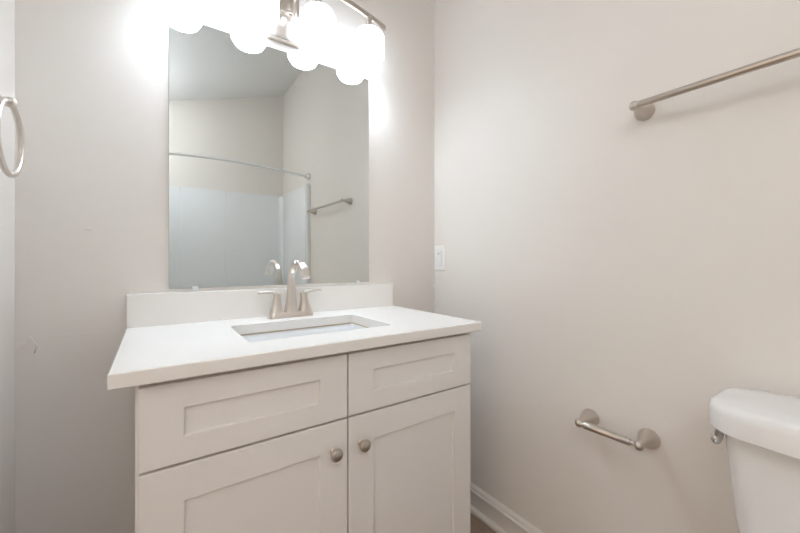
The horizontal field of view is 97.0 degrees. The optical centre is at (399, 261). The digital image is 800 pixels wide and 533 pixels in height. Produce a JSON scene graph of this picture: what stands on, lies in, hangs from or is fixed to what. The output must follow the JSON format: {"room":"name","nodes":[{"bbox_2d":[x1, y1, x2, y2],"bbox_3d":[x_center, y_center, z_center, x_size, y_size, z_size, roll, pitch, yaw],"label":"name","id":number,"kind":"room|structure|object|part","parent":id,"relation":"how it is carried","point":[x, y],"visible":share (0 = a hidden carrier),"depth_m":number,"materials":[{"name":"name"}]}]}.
{"room":"bathroom","nodes":[
{"label":"bathroom","id":0,"kind":"room"},
{"bbox_2d":[0,0,14,532],"bbox_3d":[-0.344,-0.115,-0.132,0.120,2.404,2.483,0,0,-35],"label":"wall","id":1,"kind":"structure","parent":0,"point":[7,7],"depth_m":0.88,"materials":[{"name":"white paint"}]},
{"bbox_2d":[0,95,24,177],"bbox_3d":[-0.808,-0.259,0.702,0.069,0.180,0.157,0,0,-35],"label":"towel ring","id":2,"kind":"object","parent":1,"relation":"attached to","point":[9,102],"visible":1,"depth_m":0.74,"materials":[{"name":"silver metal"}]},
{"bbox_3d":[-0.808,-0.321,0.702,0.069,0.057,0.057,0,0,-35],"label":"post","id":3,"kind":"part","parent":2,"relation":"part of","materials":[{"name":"silver metal"}]},
{"bbox_2d":[15,0,433,532],"bbox_3d":[-0.451,-0.357,1.379,1.667,2.886,0.120,0,0,-35],"label":"wall","id":4,"kind":"structure","parent":0,"point":[92,76],"depth_m":1.03,"materials":[{"name":"white paint"}]},
{"bbox_2d":[126,283,392,327],"bbox_3d":[-0.421,0.147,1.313,0.940,0.098,0.019,0,0,-35],"label":"backsplash","id":5,"kind":"structure","parent":4,"relation":"attached to","point":[146,309],"depth_m":1.20,"materials":[{"name":"stone"}]},
{"bbox_2d":[169,13,368,290],"bbox_3d":[-0.429,-0.345,1.316,0.719,0.883,0.007,0,0,-35],"label":"wall mirror","id":6,"kind":"object","parent":4,"relation":"attached to","point":[269,147],"visible":1,"depth_m":1.26,"materials":[{"name":"silver mirror"}]},
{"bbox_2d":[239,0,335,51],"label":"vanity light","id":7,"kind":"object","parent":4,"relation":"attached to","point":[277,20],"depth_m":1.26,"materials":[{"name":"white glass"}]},
{"bbox_3d":[-0.648,-0.863,1.067,0.125,0.127,0.125,0,0,-35],"label":"lamp shade","id":8,"kind":"part","parent":7,"relation":"part of","materials":[{"name":"white glass"}]},
{"bbox_3d":[-0.472,-0.863,1.189,0.125,0.127,0.125,0,0,-35],"label":"lamp shade","id":9,"kind":"part","parent":7,"relation":"part of","materials":[{"name":"white glass"}]},
{"bbox_3d":[-0.472,-0.873,1.189,0.056,0.111,0.056,0,0,-35],"label":"bulb","id":10,"kind":"part","parent":7,"relation":"part of","materials":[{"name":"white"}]},
{"bbox_3d":[-0.425,-0.939,1.303,0.120,0.260,0.034,0,0,-35],"label":"plate","id":11,"kind":"part","parent":7,"relation":"part of","materials":[{"name":"silver metal"}]},
{"bbox_3d":[-0.399,-0.968,1.256,0.089,0.172,0.094,0,0,-35],"label":"arm","id":12,"kind":"part","parent":7,"relation":"part of","materials":[{"name":"silver metal"}]},
{"bbox_3d":[-0.301,-0.863,1.307,0.125,0.127,0.125,0,0,-35],"label":"lamp shade","id":13,"kind":"part","parent":7,"relation":"part of","materials":[{"name":"white glass"}]},
{"bbox_2d":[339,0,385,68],"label":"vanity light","id":14,"kind":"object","parent":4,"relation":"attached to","point":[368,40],"depth_m":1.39,"materials":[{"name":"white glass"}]},
{"bbox_3d":[-0.126,-0.863,1.429,0.125,0.127,0.125,0,0,-35],"label":"lamp shade","id":15,"kind":"part","parent":14,"relation":"part of","materials":[{"name":"white glass"}]},
{"bbox_2d":[470,512,495,532],"bbox_3d":[-0.316,1.097,-0.113,3.147,0.060,2.723,0,0,-35],"label":"floor","id":16,"kind":"structure","parent":0,"point":[476,525],"depth_m":1.42,"materials":[{"name":"brown wood"}]},
{"bbox_2d":[135,333,469,532],"bbox_3d":[-0.264,0.646,1.102,0.884,0.841,0.540,0,0,-35],"label":"vanity cabinet","id":17,"kind":"object","parent":16,"relation":"on","point":[372,440],"visible":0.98,"depth_m":0.86,"materials":[{"name":"white paint"}]},
{"bbox_3d":[-0.316,0.317,0.788,0.429,0.159,0.020,0,0,-35],"label":"drawer","id":18,"kind":"part","parent":17,"relation":"part of","materials":[{"name":"white paint"}]},
{"bbox_3d":[-0.316,0.678,0.788,0.429,0.552,0.020,0,0,-35],"label":"door","id":19,"kind":"part","parent":17,"relation":"part of","materials":[{"name":"white paint"}]},
{"bbox_2d":[107,305,481,390],"bbox_3d":[-0.274,0.211,1.101,0.940,0.028,0.536,0,0,-35],"label":"countertop","id":20,"kind":"structure","parent":17,"relation":"on","point":[160,353],"depth_m":0.89,"materials":[{"name":"stone"}]},
{"bbox_2d":[258,259,321,318],"bbox_3d":[-0.349,0.095,1.203,0.224,0.203,0.186,0,0,-35],"label":"faucet","id":21,"kind":"object","parent":20,"relation":"on","point":[291,310],"visible":1,"depth_m":1.24,"materials":[{"name":"silver metal"}]},
{"bbox_3d":[-0.452,0.110,1.213,0.066,0.019,0.025,0,0,-35],"label":"lever","id":22,"kind":"part","parent":21,"relation":"part of","materials":[{"name":"silver metal"}]},
{"bbox_3d":[-0.430,0.147,1.229,0.047,0.072,0.044,0,0,-35],"label":"handle","id":23,"kind":"part","parent":21,"relation":"part of","materials":[{"name":"silver metal"}]},
{"bbox_3d":[-0.388,0.186,1.258,0.156,0.020,0.052,0,0,-35],"label":"plate","id":24,"kind":"part","parent":21,"relation":"part of","materials":[{"name":"silver metal"}]},
{"bbox_3d":[-0.348,0.088,1.201,0.049,0.189,0.181,0,0,-35],"label":"spout","id":25,"kind":"part","parent":21,"relation":"part of","materials":[{"name":"silver metal"}]},
{"bbox_3d":[-0.346,0.147,1.287,0.047,0.072,0.044,0,0,-35],"label":"handle","id":26,"kind":"part","parent":21,"relation":"part of","materials":[{"name":"silver metal"}]},
{"bbox_3d":[-0.323,0.110,1.303,0.066,0.019,0.025,0,0,-35],"label":"lever","id":27,"kind":"part","parent":21,"relation":"part of","materials":[{"name":"silver metal"}]},
{"bbox_2d":[241,322,369,341],"bbox_3d":[-0.270,0.293,1.081,0.477,0.135,0.325,0,0,-35],"label":"sink","id":28,"kind":"object","parent":20,"relation":"in","point":[279,334],"visible":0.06,"depth_m":1.19,"materials":[{"name":"white ceramic"}]},
{"bbox_3d":[-0.157,0.472,0.867,0.032,0.032,0.032,0,0,-35],"label":"knob","id":29,"kind":"part","parent":17,"relation":"part of","materials":[{"name":"silver metal"}]},
{"bbox_3d":[-0.093,0.472,0.911,0.032,0.032,0.032,0,0,-35],"label":"knob","id":30,"kind":"part","parent":17,"relation":"part of","materials":[{"name":"silver metal"}]},
{"bbox_3d":[0.044,0.317,1.038,0.440,0.159,0.020,0,0,-35],"label":"drawer","id":31,"kind":"part","parent":17,"relation":"part of","materials":[{"name":"white paint"}]},
{"bbox_3d":[0.044,0.678,1.038,0.440,0.552,0.020,0,0,-35],"label":"door","id":32,"kind":"part","parent":17,"relation":"part of","materials":[{"name":"white paint"}]},
{"bbox_2d":[708,387,799,532],"bbox_3d":[0.631,0.674,0.449,0.694,0.784,0.477,0,0,-35],"label":"toilet","id":33,"kind":"object","parent":16,"relation":"on","point":[761,429],"visible":1,"depth_m":0.67,"materials":[{"name":"white ceramic"}]},
{"bbox_3d":[0.679,0.363,0.748,0.086,0.030,0.024,0,0,-35],"label":"flush lever","id":34,"kind":"part","parent":33,"relation":"part of","materials":[{"name":"silver metal"}]},
{"bbox_3d":[0.826,0.312,0.584,0.220,0.060,0.477,0,0,-35],"label":"tank lid","id":35,"kind":"part","parent":33,"relation":"part of","materials":[{"name":"white ceramic"}]},
{"bbox_3d":[0.832,0.512,0.588,0.186,0.339,0.424,0,0,-35],"label":"tank","id":36,"kind":"part","parent":33,"relation":"part of","materials":[{"name":"white ceramic"}]},
{"bbox_2d":[434,0,799,532],"bbox_3d":[0.927,-0.338,0.751,0.120,2.849,2.483,0,0,-35],"label":"wall","id":37,"kind":"structure","parent":0,"point":[630,271],"depth_m":1.05,"materials":[{"name":"white paint"}]},
{"bbox_2d":[435,246,445,270],"bbox_3d":[0.188,-0.015,1.697,0.013,0.119,0.074,0,0,-35],"label":"light switch","id":38,"kind":"object","parent":37,"relation":"attached to","point":[440,251],"visible":1,"depth_m":1.69,"materials":[{"name":"white plastic"}]},
{"bbox_2d":[470,482,543,532],"bbox_3d":[0.631,1.012,1.047,0.028,0.109,1.660,0,0,-35],"label":"baseboard","id":39,"kind":"structure","parent":37,"relation":"attached to","point":[498,517],"depth_m":1.41,"materials":[{"name":"beige paint"}]},
{"bbox_2d":[575,409,660,450],"bbox_3d":[0.614,0.491,1.026,0.080,0.054,0.215,0,0,-35],"label":"toilet paper holder","id":40,"kind":"object","parent":37,"relation":"attached to","point":[589,419],"visible":1,"depth_m":0.98,"materials":[{"name":"silver metal"}]},
{"bbox_3d":[0.568,0.491,1.092,0.080,0.054,0.054,0,0,-35],"label":"post","id":41,"kind":"part","parent":40,"relation":"part of","materials":[{"name":"silver metal"}]},
{"bbox_3d":[0.659,0.491,0.959,0.080,0.054,0.054,0,0,-35],"label":"post","id":42,"kind":"part","parent":40,"relation":"part of","materials":[{"name":"silver metal"}]},
{"bbox_2d":[629,48,799,120],"bbox_3d":[0.840,-0.418,0.700,0.080,0.050,0.702,0,0,-35],"label":"towel bar","id":43,"kind":"object","parent":37,"relation":"attached to","point":[644,109],"visible":1,"depth_m":0.83,"materials":[{"name":"silver metal"}]},
{"bbox_3d":[0.653,-0.418,0.968,0.080,0.050,0.050,0,0,-35],"label":"post","id":44,"kind":"part","parent":43,"relation":"part of","materials":[{"name":"silver metal"}]}
]}

